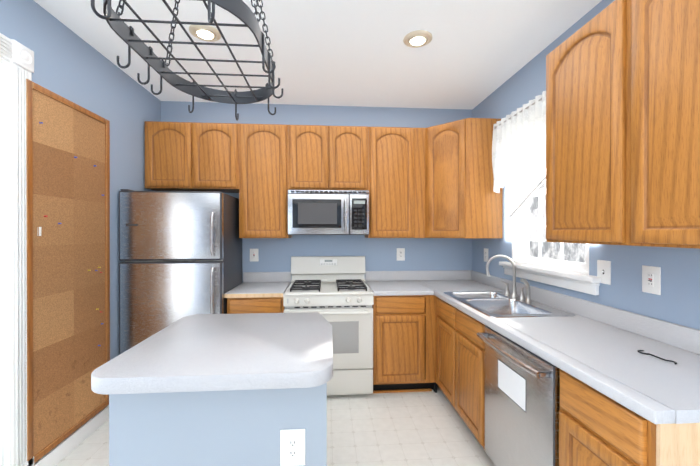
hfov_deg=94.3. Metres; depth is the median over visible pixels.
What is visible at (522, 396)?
dishwasher
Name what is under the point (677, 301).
wall
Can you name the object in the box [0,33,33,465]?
door frame
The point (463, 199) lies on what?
upper cabinet
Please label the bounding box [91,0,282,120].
pot rack
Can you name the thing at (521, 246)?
window unit
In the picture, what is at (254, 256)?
outlet
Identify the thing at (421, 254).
wall
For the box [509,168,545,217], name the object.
window
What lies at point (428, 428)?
floor
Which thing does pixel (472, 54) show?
ceiling
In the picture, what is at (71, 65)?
wall
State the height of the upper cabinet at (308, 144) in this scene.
0.610 m
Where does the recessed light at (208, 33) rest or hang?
in the ceiling
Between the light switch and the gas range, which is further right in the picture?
the light switch
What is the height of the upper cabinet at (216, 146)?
0.610 m
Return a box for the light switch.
[597,260,610,284]
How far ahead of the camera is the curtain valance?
2.49 m
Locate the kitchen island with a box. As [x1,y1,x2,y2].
[91,312,332,465]
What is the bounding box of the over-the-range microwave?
[288,190,368,234]
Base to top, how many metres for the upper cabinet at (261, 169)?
1.070 m
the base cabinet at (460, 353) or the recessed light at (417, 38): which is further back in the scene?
the base cabinet at (460, 353)
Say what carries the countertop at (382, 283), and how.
on the base cabinet at (404, 343)
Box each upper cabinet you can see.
[145,121,196,190]
[193,122,240,192]
[237,124,291,237]
[289,125,328,189]
[329,126,368,189]
[365,127,424,237]
[425,118,501,237]
[546,0,699,248]
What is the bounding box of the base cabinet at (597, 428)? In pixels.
[559,369,699,465]
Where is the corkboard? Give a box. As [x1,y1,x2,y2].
[25,79,109,465]
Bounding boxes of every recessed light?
[189,25,220,41]
[403,30,431,47]
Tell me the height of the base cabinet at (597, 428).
0.876 m
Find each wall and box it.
[0,0,160,463]
[161,101,471,282]
[472,0,699,329]
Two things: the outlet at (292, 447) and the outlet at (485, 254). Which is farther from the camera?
the outlet at (485, 254)
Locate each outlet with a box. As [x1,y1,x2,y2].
[250,249,258,261]
[280,429,304,465]
[397,248,404,260]
[484,248,487,261]
[642,265,660,294]
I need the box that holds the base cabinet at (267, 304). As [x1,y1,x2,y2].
[227,297,284,313]
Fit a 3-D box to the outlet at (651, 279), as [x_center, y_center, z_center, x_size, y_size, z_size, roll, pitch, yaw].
[1.456,0.227,1.571,0.008,0.132,0.089,0,0,-4]
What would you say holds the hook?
on the countertop at (596, 346)
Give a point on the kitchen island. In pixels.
(219, 389)
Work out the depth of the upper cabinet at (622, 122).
1.36 m
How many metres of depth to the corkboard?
2.06 m
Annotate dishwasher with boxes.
[477,326,559,465]
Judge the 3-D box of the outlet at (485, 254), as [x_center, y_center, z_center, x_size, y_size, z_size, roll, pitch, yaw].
[1.339,0.218,3.198,0.008,0.132,0.089,0,0,-4]
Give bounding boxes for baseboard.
[34,405,108,465]
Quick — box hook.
[637,350,676,363]
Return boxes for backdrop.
[530,183,585,262]
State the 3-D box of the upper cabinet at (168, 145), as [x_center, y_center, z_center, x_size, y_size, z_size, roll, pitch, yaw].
[-1.677,-0.717,3.129,0.423,0.610,0.328,0,0,-4]
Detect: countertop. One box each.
[224,272,290,297]
[365,271,431,295]
[420,255,699,423]
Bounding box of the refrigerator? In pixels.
[119,189,241,354]
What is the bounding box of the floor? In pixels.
[55,385,494,465]
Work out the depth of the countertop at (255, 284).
3.12 m
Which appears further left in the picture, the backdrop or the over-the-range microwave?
the over-the-range microwave
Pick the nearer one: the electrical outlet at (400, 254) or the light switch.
the light switch
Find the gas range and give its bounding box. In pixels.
[283,256,373,395]
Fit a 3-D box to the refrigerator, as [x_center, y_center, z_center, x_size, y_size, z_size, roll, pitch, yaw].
[-1.466,0.533,2.920,0.802,1.770,0.724,0,0,-4]
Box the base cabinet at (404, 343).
[372,295,436,392]
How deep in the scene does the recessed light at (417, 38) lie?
2.20 m
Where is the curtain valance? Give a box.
[492,91,545,192]
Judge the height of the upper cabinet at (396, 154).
1.070 m
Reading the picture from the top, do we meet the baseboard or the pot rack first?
the pot rack
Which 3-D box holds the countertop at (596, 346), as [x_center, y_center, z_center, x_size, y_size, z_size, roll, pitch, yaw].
[1.087,0.431,2.218,0.647,0.511,2.545,0,0,-4]
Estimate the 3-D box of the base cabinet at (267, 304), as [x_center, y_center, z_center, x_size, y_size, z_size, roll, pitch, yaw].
[-0.821,0.981,3.044,0.469,0.876,0.628,0,0,-4]
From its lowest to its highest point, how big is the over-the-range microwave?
0.415 m
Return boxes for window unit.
[499,181,600,295]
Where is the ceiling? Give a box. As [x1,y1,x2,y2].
[34,0,601,109]
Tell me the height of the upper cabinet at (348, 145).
0.610 m
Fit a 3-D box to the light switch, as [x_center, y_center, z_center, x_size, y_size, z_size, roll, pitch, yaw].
[1.433,0.221,1.839,0.015,0.132,0.089,0,0,-4]
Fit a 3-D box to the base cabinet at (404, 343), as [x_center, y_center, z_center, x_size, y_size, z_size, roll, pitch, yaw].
[0.469,0.980,3.137,0.573,0.876,0.628,0,0,-4]

